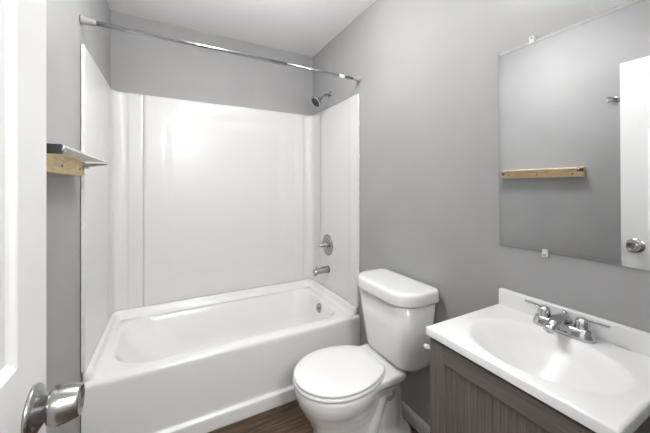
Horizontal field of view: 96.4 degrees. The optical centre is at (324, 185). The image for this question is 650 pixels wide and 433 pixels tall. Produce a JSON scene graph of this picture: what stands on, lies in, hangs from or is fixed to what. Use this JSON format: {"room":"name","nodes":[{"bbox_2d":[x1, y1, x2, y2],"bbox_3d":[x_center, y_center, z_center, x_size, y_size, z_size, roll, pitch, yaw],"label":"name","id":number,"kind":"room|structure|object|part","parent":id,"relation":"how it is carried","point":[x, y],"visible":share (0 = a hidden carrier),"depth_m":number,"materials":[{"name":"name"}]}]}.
{"room":"bathroom","nodes":[
{"label":"bathroom","id":0,"kind":"room"},
{"bbox_2d":[46,0,110,432],"bbox_3d":[-0.947,0.053,0.911,0.100,2.494,2.560,0,0,-28],"label":"wall","id":1,"kind":"structure","parent":0,"point":[65,35],"depth_m":1.14,"materials":[{"name":"grey paint"}]},
{"bbox_2d":[46,153,84,175],"bbox_3d":[-0.898,-0.079,0.966,0.037,0.072,0.600,0,0,-28],"label":"wooden board","id":2,"kind":"object","parent":1,"relation":"attached to","point":[55,163],"visible":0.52,"depth_m":1.00,"materials":[{"name":"brown wood"}]},
{"bbox_2d":[46,143,106,169],"bbox_3d":[-0.845,-0.087,0.990,0.082,0.040,0.599,0,0,-28],"label":"shelf","id":3,"kind":"object","parent":2,"relation":"attached to","point":[59,149],"visible":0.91,"depth_m":0.94,"materials":[{"name":"white"}]},
{"bbox_3d":[-0.845,-0.104,0.984,0.075,0.006,0.559,0,0,-28],"label":"glass plate","id":4,"kind":"part","parent":3,"relation":"part of","materials":[{"name":"white"}]},
{"bbox_3d":[-1.005,-0.084,1.224,0.020,0.034,0.034,0,0,-28],"label":"mounting post","id":5,"kind":"part","parent":3,"relation":"part of","materials":[{"name":"silver metal"}]},
{"bbox_2d":[79,15,360,82],"bbox_3d":[-0.429,-0.743,1.665,1.521,0.048,0.040,0,0,-28],"label":"shower curtain rod","id":6,"kind":"object","parent":1,"relation":"attached to","point":[83,20],"visible":1,"depth_m":1.53,"materials":[{"name":"silver metal"}]},
{"bbox_2d":[111,11,312,115],"bbox_3d":[-0.810,0.053,2.379,1.524,2.494,0.100,0,0,-28],"label":"wall","id":7,"kind":"structure","parent":0,"point":[143,65],"depth_m":2.25,"materials":[{"name":"grey paint"}]},
{"bbox_2d":[81,44,359,373],"bbox_3d":[-0.607,0.102,1.999,1.521,1.490,0.758,0,0,-28],"label":"tub surround","id":8,"kind":"object","parent":7,"relation":"attached to","point":[190,199],"visible":1,"depth_m":2.18,"materials":[{"name":"white plastic"}]},
{"bbox_3d":[-1.234,0.102,1.574,0.014,1.490,0.586,0,0,-28],"label":"panel","id":9,"kind":"part","parent":8,"relation":"part of","materials":[{"name":"white plastic"}]},
{"bbox_3d":[-1.371,0.102,1.960,0.107,1.490,0.252,0,0,22],"label":"corner panel","id":10,"kind":"part","parent":8,"relation":"part of","materials":[{"name":"white plastic"}]},
{"bbox_3d":[-0.762,0.102,2.333,1.185,1.490,0.021,0,0,-28],"label":"panel","id":11,"kind":"part","parent":8,"relation":"part of","materials":[{"name":"white plastic"}]},
{"bbox_3d":[-0.149,0.102,2.612,0.252,1.490,0.107,0,0,12],"label":"corner panel","id":12,"kind":"part","parent":8,"relation":"part of","materials":[{"name":"white plastic"}]},
{"bbox_2d":[312,265,329,275],"bbox_3d":[-0.037,0.688,2.372,0.143,0.072,0.060,0,0,-28],"label":"tub spout","id":13,"kind":"object","parent":8,"relation":"attached to","point":[325,269],"visible":1,"depth_m":2.36,"materials":[{"name":"silver metal"}]},
{"bbox_2d":[319,234,332,255],"bbox_3d":[-0.014,0.488,2.390,0.084,0.176,0.176,0,0,-28],"label":"shower valve","id":14,"kind":"object","parent":8,"relation":"attached to","point":[327,244],"visible":1,"depth_m":2.37,"materials":[{"name":"silver metal"}]},
{"bbox_3d":[-0.019,0.488,2.387,0.072,0.060,0.060,0,0,-28],"label":"handle","id":15,"kind":"part","parent":14,"relation":"part of","materials":[{"name":"silver metal"}]},
{"bbox_3d":[0.094,0.102,2.282,0.016,1.490,0.586,0,0,-28],"label":"panel","id":16,"kind":"part","parent":8,"relation":"part of","materials":[{"name":"white plastic"}]},
{"bbox_2d":[107,0,375,56],"bbox_3d":[0.084,-1.219,0.572,3.800,0.050,4.130,0,0,-28],"label":"ceiling","id":17,"kind":"structure","parent":0,"point":[303,27],"depth_m":2.05,"materials":[{"name":"white paint"}]},
{"bbox_2d":[208,400,417,432],"bbox_3d":[0.084,1.325,0.572,3.800,0.050,4.130,0,0,-28],"label":"floor","id":18,"kind":"structure","parent":0,"point":[289,417],"depth_m":1.59,"materials":[{"name":"brown wood"}]},
{"bbox_2d":[81,279,359,432],"bbox_3d":[-0.600,1.074,1.985,1.516,0.452,0.784,0,0,-28],"label":"bathtub","id":19,"kind":"object","parent":18,"relation":"on","point":[205,364],"visible":0.88,"depth_m":1.70,"materials":[{"name":"white ceramic"}]},
{"bbox_3d":[-0.043,0.961,2.294,0.029,0.073,0.074,0,0,-28],"label":"overflow plate","id":20,"kind":"part","parent":19,"relation":"part of","materials":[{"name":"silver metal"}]},
{"bbox_2d":[293,268,438,432],"bbox_3d":[0.173,0.897,1.429,0.658,0.807,0.436,0,0,-28],"label":"toilet","id":21,"kind":"object","parent":18,"relation":"on","point":[343,388],"visible":1,"depth_m":1.38,"materials":[{"name":"white ceramic"}]},
{"bbox_3d":[0.060,0.881,1.403,0.431,0.021,0.364,0,0,-28],"label":"seat lid","id":22,"kind":"part","parent":21,"relation":"part of","materials":[{"name":"white plastic"}]},
{"bbox_3d":[0.060,0.902,1.403,0.435,0.018,0.368,0,0,-28],"label":"seat","id":23,"kind":"part","parent":21,"relation":"part of","materials":[{"name":"white plastic"}]},
{"bbox_3d":[0.140,1.101,1.446,0.607,0.397,0.363,0,0,-28],"label":"bowl","id":24,"kind":"part","parent":21,"relation":"part of","materials":[{"name":"white ceramic"}]},
{"bbox_3d":[0.355,0.524,1.527,0.245,0.061,0.436,0,0,-28],"label":"tank lid","id":25,"kind":"part","parent":21,"relation":"part of","materials":[{"name":"white ceramic"}]},
{"bbox_3d":[0.356,0.724,1.530,0.217,0.348,0.409,0,0,-28],"label":"tank","id":26,"kind":"part","parent":21,"relation":"part of","materials":[{"name":"white ceramic"}]},
{"bbox_2d":[424,337,649,432],"bbox_3d":[0.606,0.896,0.873,0.435,0.808,0.515,0,0,-28],"label":"vanity cabinet","id":27,"kind":"object","parent":18,"relation":"on","point":[466,397],"visible":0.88,"depth_m":0.81,"materials":[{"name":"grey laminate"}]},
{"bbox_3d":[0.369,0.566,1.005,0.020,0.020,0.060,0,0,-28],"label":"knob","id":28,"kind":"part","parent":27,"relation":"part of","materials":[{"name":"white plastic"}]},
{"bbox_3d":[0.464,0.852,0.763,0.010,0.592,0.341,0,0,-28],"label":"bead panel","id":29,"kind":"part","parent":27,"relation":"part of","materials":[{"name":"grey laminate"}]},
{"bbox_3d":[0.460,0.528,0.762,0.019,0.056,0.341,0,0,-28],"label":"door rail","id":30,"kind":"part","parent":27,"relation":"part of","materials":[{"name":"grey laminate"}]},
{"bbox_2d":[426,288,649,432],"bbox_3d":[0.628,0.495,0.852,0.419,0.182,0.470,0,0,-28],"label":"vanity sink","id":31,"kind":"object","parent":27,"relation":"in","point":[603,385],"visible":0.98,"depth_m":0.82,"materials":[{"name":"white ceramic"}]},
{"bbox_2d":[524,300,610,343],"bbox_3d":[0.732,0.432,0.915,0.128,0.060,0.226,0,0,-28],"label":"sink faucet","id":32,"kind":"object","parent":31,"relation":"on","point":[580,330],"visible":1,"depth_m":0.89,"materials":[{"name":"silver metal"}]},
{"bbox_3d":[0.724,0.408,1.004,0.020,0.009,0.062,0,0,-28],"label":"lever","id":33,"kind":"part","parent":32,"relation":"part of","materials":[{"name":"silver metal"}]},
{"bbox_3d":[0.737,0.424,0.975,0.046,0.041,0.046,0,0,-28],"label":"handle","id":34,"kind":"part","parent":32,"relation":"part of","materials":[{"name":"silver metal"}]},
{"bbox_3d":[0.732,0.427,0.915,0.128,0.038,0.044,0,0,-28],"label":"spout","id":35,"kind":"part","parent":32,"relation":"part of","materials":[{"name":"silver metal"}]},
{"bbox_3d":[0.785,0.424,0.885,0.046,0.041,0.046,0,0,-28],"label":"handle","id":36,"kind":"part","parent":32,"relation":"part of","materials":[{"name":"silver metal"}]},
{"bbox_3d":[0.801,0.408,0.859,0.020,0.009,0.062,0,0,-28],"label":"lever","id":37,"kind":"part","parent":32,"relation":"part of","materials":[{"name":"silver metal"}]},
{"bbox_2d":[313,0,649,425],"bbox_3d":[0.486,0.053,1.676,0.100,2.494,2.560,0,0,-28],"label":"wall","id":38,"kind":"structure","parent":0,"point":[427,90],"depth_m":1.40,"materials":[{"name":"grey paint"}]},
{"bbox_2d":[311,91,331,107],"bbox_3d":[-0.028,-0.705,2.350,0.170,0.144,0.100,0,0,-28],"label":"showerhead","id":39,"kind":"object","parent":38,"relation":"attached to","point":[316,101],"visible":1,"depth_m":2.33,"materials":[{"name":"silver metal"}]},
{"bbox_2d":[402,401,429,432],"bbox_3d":[0.470,1.261,1.585,0.012,0.078,0.955,0,0,-28],"label":"baseboard","id":40,"kind":"structure","parent":38,"relation":"attached to","point":[409,415],"depth_m":1.56,"materials":[{"name":"white paint"}]},
{"bbox_2d":[498,0,649,270],"bbox_3d":[0.836,-0.146,0.891,0.017,0.790,0.610,0,0,-28],"label":"wall mirror","id":41,"kind":"object","parent":38,"relation":"attached to","point":[574,100],"visible":1,"depth_m":0.93,"materials":[{"name":"white mirror"}]},
{"bbox_2d":[499,288,649,356],"bbox_3d":[0.804,0.435,0.945,0.022,0.062,0.468,0,0,-28],"label":"backsplash","id":42,"kind":"structure","parent":38,"relation":"attached to","point":[632,339],"depth_m":0.88,"materials":[{"name":"white ceramic"}]},
{"bbox_3d":[0.397,0.053,0.116,1.724,2.494,0.110,0,0,-28],"label":"wall","id":43,"kind":"structure","parent":0,"visible":0},
{"bbox_2d":[0,0,84,432],"bbox_3d":[-0.342,0.270,0.229,0.102,2.044,0.770,0,0,-28],"label":"door","id":44,"kind":"structure","parent":43,"relation":"in","point":[26,406],"depth_m":0.47,"materials":[{"name":"white paint"}]},
{"bbox_3d":[-0.466,0.390,0.522,0.045,0.066,0.066,0,0,-28],"label":"knob","id":45,"kind":"part","parent":44,"relation":"part of","materials":[{"name":"silver metal"}]}
]}

